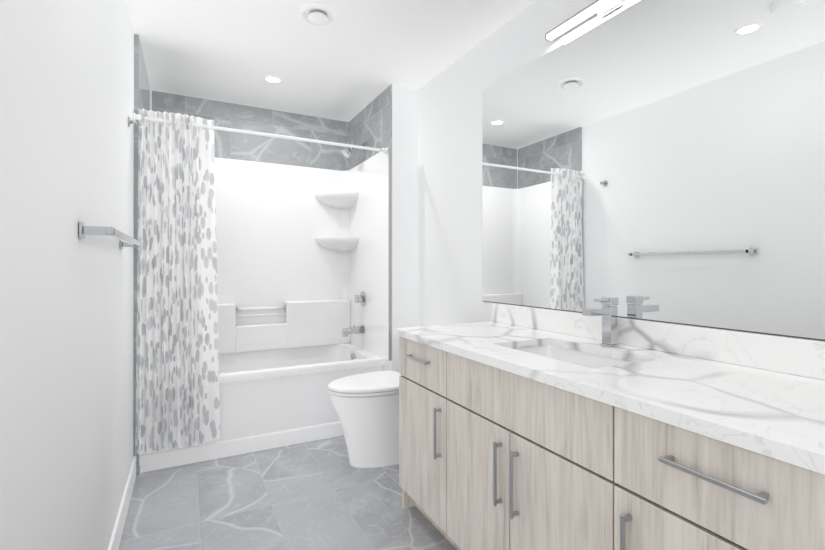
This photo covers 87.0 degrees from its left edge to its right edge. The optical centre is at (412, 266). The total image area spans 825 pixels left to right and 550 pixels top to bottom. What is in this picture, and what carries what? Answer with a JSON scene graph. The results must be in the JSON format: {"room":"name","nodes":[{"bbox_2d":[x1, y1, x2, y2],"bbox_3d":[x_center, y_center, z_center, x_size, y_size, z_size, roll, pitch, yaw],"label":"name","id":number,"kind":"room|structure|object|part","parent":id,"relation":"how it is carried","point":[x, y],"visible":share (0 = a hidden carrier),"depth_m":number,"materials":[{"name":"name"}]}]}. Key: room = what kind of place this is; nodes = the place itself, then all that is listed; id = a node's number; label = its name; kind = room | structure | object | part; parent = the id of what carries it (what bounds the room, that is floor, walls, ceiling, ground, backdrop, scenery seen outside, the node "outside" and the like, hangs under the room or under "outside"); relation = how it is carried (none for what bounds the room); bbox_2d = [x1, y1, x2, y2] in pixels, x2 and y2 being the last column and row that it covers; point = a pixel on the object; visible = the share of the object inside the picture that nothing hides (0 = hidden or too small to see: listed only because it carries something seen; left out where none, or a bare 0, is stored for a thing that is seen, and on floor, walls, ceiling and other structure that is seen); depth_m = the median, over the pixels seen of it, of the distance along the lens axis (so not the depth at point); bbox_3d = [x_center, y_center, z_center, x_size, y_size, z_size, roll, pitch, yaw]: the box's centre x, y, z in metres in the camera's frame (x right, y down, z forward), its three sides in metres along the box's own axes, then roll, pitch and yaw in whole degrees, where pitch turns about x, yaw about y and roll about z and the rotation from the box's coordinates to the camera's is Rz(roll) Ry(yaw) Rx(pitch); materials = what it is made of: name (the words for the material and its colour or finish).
{"room":"bathroom","nodes":[
{"label":"bathroom","id":0,"kind":"room"},
{"bbox_2d":[0,0,133,549],"bbox_3d":[-0.963,-0.065,1.185,0.100,2.440,4.590,0,0,-27],"label":"wall","id":1,"kind":"structure","parent":0,"point":[66,291],"depth_m":1.05,"materials":[{"name":"white paint"}]},
{"bbox_2d":[78,222,141,248],"bbox_3d":[-1.059,-0.100,1.563,0.077,0.044,0.870,0,0,-27],"label":"towel rail","id":2,"kind":"object","parent":1,"relation":"attached to","point":[122,237],"visible":0.98,"depth_m":1.20,"materials":[{"name":"silver metal"}]},
{"bbox_2d":[108,456,135,549],"bbox_3d":[-0.716,1.097,0.830,0.012,0.115,3.533,0,0,-27],"label":"baseboard","id":3,"kind":"structure","parent":1,"relation":"attached to","point":[115,540],"depth_m":1.92,"materials":[{"name":"white paint"}]},
{"bbox_2d":[128,117,141,126],"bbox_3d":[-1.393,-0.725,2.184,0.054,0.048,0.048,0,0,-27],"label":"robe hook","id":4,"kind":"object","parent":1,"relation":"attached to","point":[130,122],"visible":1,"depth_m":2.18,"materials":[{"name":"silver metal"}]},
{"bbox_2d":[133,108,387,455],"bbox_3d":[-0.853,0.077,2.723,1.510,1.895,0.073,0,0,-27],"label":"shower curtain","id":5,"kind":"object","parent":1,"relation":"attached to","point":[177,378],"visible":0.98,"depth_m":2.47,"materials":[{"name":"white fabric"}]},
{"bbox_3d":[-0.853,-0.820,2.723,1.510,0.048,0.048,0,0,-27],"label":"rod","id":6,"kind":"part","parent":5,"relation":"part of","materials":[{"name":"white metal"}]},
{"bbox_2d":[150,91,151,110],"bbox_3d":[-1.268,-0.065,3.555,1.540,2.440,0.100,0,0,-27],"label":"wall","id":7,"kind":"structure","parent":0,"point":[151,100],"depth_m":3.17,"materials":[{"name":"white paint"}]},
{"bbox_2d":[152,91,348,170],"bbox_3d":[-1.233,-1.065,3.513,1.500,0.439,0.008,0,0,-27],"label":"tile","id":8,"kind":"structure","parent":7,"relation":"attached to","point":[246,147],"depth_m":3.53,"materials":[{"name":"grey tile"}]},
{"bbox_2d":[119,435,456,549],"bbox_3d":[-0.142,1.205,1.610,1.950,0.100,4.590,0,0,-27],"label":"floor","id":9,"kind":"structure","parent":0,"point":[322,494],"depth_m":2.09,"materials":[{"name":"tile"}]},
{"bbox_2d":[140,147,391,472],"bbox_3d":[-1.025,0.157,3.112,1.512,1.997,0.906,0,0,-27],"label":"bathtub","id":10,"kind":"object","parent":9,"relation":"on","point":[304,272],"visible":0.77,"depth_m":3.43,"materials":[{"name":"white plastic"}]},
{"bbox_3d":[-0.157,-0.092,3.053,0.024,1.499,0.002,0,0,-27],"label":"trim","id":11,"kind":"part","parent":10,"relation":"part of","materials":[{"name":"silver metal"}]},
{"bbox_2d":[328,370,400,467],"bbox_3d":[-0.137,0.803,2.655,0.766,0.704,0.424,0,0,-27],"label":"toilet","id":12,"kind":"object","parent":9,"relation":"on","point":[366,406],"visible":0.44,"depth_m":2.48,"materials":[{"name":"white ceramic"}]},
{"bbox_3d":[-0.245,0.694,2.599,0.524,0.050,0.390,0,0,-27],"label":"seat","id":13,"kind":"part","parent":12,"relation":"part of","materials":[{"name":"white plastic"}]},
{"bbox_2d":[394,333,824,549],"bbox_3d":[0.638,0.741,1.333,0.616,0.829,1.980,0,0,-27],"label":"bathroom vanity","id":14,"kind":"object","parent":9,"relation":"on","point":[604,427],"depth_m":1.15,"materials":[{"name":"beige wood"}]},
{"bbox_2d":[394,321,824,464],"bbox_3d":[0.644,0.310,1.336,0.602,0.030,2.020,0,0,-27],"label":"countertop","id":15,"kind":"structure","parent":14,"relation":"on","point":[780,412],"depth_m":1.10,"materials":[{"name":"white stone"}]},
{"bbox_2d":[510,341,641,368],"bbox_3d":[0.550,0.392,1.535,0.361,0.157,0.530,0,0,-27],"label":"sink","id":16,"kind":"object","parent":15,"relation":"in","point":[595,358],"depth_m":1.69,"materials":[{"name":"white ceramic"}]},
{"bbox_2d":[582,297,617,344],"bbox_3d":[0.696,0.204,1.611,0.149,0.182,0.048,0,0,-27],"label":"faucet","id":17,"kind":"object","parent":15,"relation":"on","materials":[{"name":"silver metal"}]},
{"bbox_2d":[126,0,534,121],"bbox_3d":[-0.142,-1.335,1.610,1.950,0.100,4.590,0,0,-27],"label":"ceiling","id":18,"kind":"structure","parent":0,"point":[354,59],"depth_m":2.54,"materials":[{"name":"white paint"}]},
{"bbox_2d":[263,75,281,83],"bbox_3d":[-0.956,-1.280,2.974,0.124,0.008,0.124,0,0,-27],"label":"recessed light","id":19,"kind":"object","parent":18,"relation":"in","point":[272,79],"visible":1,"depth_m":2.97,"materials":[{"name":"white plastic"}]},
{"bbox_2d":[299,3,335,25],"bbox_3d":[-0.479,-1.269,2.207,0.184,0.032,0.184,0,0,-27],"label":"fan","id":20,"kind":"object","parent":18,"relation":"attached to","point":[318,14],"visible":1,"depth_m":2.18,"materials":[{"name":"white plastic"}]},
{"bbox_2d":[381,84,417,371],"bbox_3d":[-0.238,-0.065,3.577,0.310,2.440,1.010,0,0,-27],"label":"wall","id":21,"kind":"structure","parent":0,"point":[404,207],"depth_m":3.10,"materials":[{"name":"white paint"}]},
{"bbox_2d":[349,84,391,169],"bbox_3d":[-0.356,-1.065,3.460,0.008,0.439,0.909,0,0,-27],"label":"tile","id":22,"kind":"structure","parent":21,"relation":"attached to","point":[370,124],"depth_m":3.36,"materials":[{"name":"grey tile"}]},
{"bbox_2d":[341,142,366,157],"bbox_3d":[-0.468,-0.934,3.451,0.196,0.142,0.084,0,0,-27],"label":"shower head","id":23,"kind":"object","parent":22,"relation":"attached to","point":[346,152],"visible":0.81,"depth_m":3.42},
{"bbox_2d":[418,0,818,340],"bbox_3d":[0.912,-0.065,1.588,0.100,2.440,3.580,0,0,-27],"label":"wall","id":24,"kind":"structure","parent":0,"point":[450,194],"depth_m":2.66,"materials":[{"name":"white paint"}]},
{"bbox_2d":[545,0,623,40],"bbox_3d":[0.760,-1.035,1.700,0.062,0.060,0.600,0,0,-27],"label":"vanity light","id":25,"kind":"object","parent":24,"relation":"attached to","point":[602,8],"visible":1,"depth_m":1.76,"materials":[{"name":"silver metal"}]},
{"bbox_2d":[482,0,824,340],"bbox_3d":[0.881,-0.398,1.527,0.006,1.184,2.100,0,0,-27],"label":"mirror glass","id":26,"kind":"object","parent":24,"relation":"attached to","point":[660,160],"depth_m":1.50,"materials":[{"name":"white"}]},
{"bbox_3d":[0.881,0.192,1.527,0.006,0.004,2.100,0,0,-27],"label":"mirror gasket","id":27,"kind":"part","parent":26,"relation":"part of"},
{"bbox_2d":[492,303,824,380],"bbox_3d":[0.903,0.245,1.471,0.018,0.100,2.020,0,0,-27],"label":"backsplash","id":28,"kind":"structure","parent":24,"relation":"attached to","point":[804,357],"depth_m":1.42,"materials":[{"name":"white stone"}]},
{"bbox_3d":[-1.726,-0.065,2.783,0.016,2.440,0.850,0,0,-27],"label":"wall","id":29,"kind":"structure","parent":0,"visible":0},
{"bbox_2d":[134,34,138,475],"bbox_3d":[-1.526,-0.065,2.405,0.024,2.439,0.006,0,0,-27],"label":"trim","id":30,"kind":"structure","parent":29,"relation":"attached to","point":[136,85],"depth_m":2.40,"materials":[{"name":"grey metal"}]},
{"bbox_2d":[139,37,149,110],"bbox_3d":[-1.714,-1.065,2.785,0.008,0.439,0.842,0,0,-27],"label":"tile","id":31,"kind":"structure","parent":29,"relation":"attached to","point":[144,94],"depth_m":2.66,"materials":[{"name":"grey tile"}]}
]}

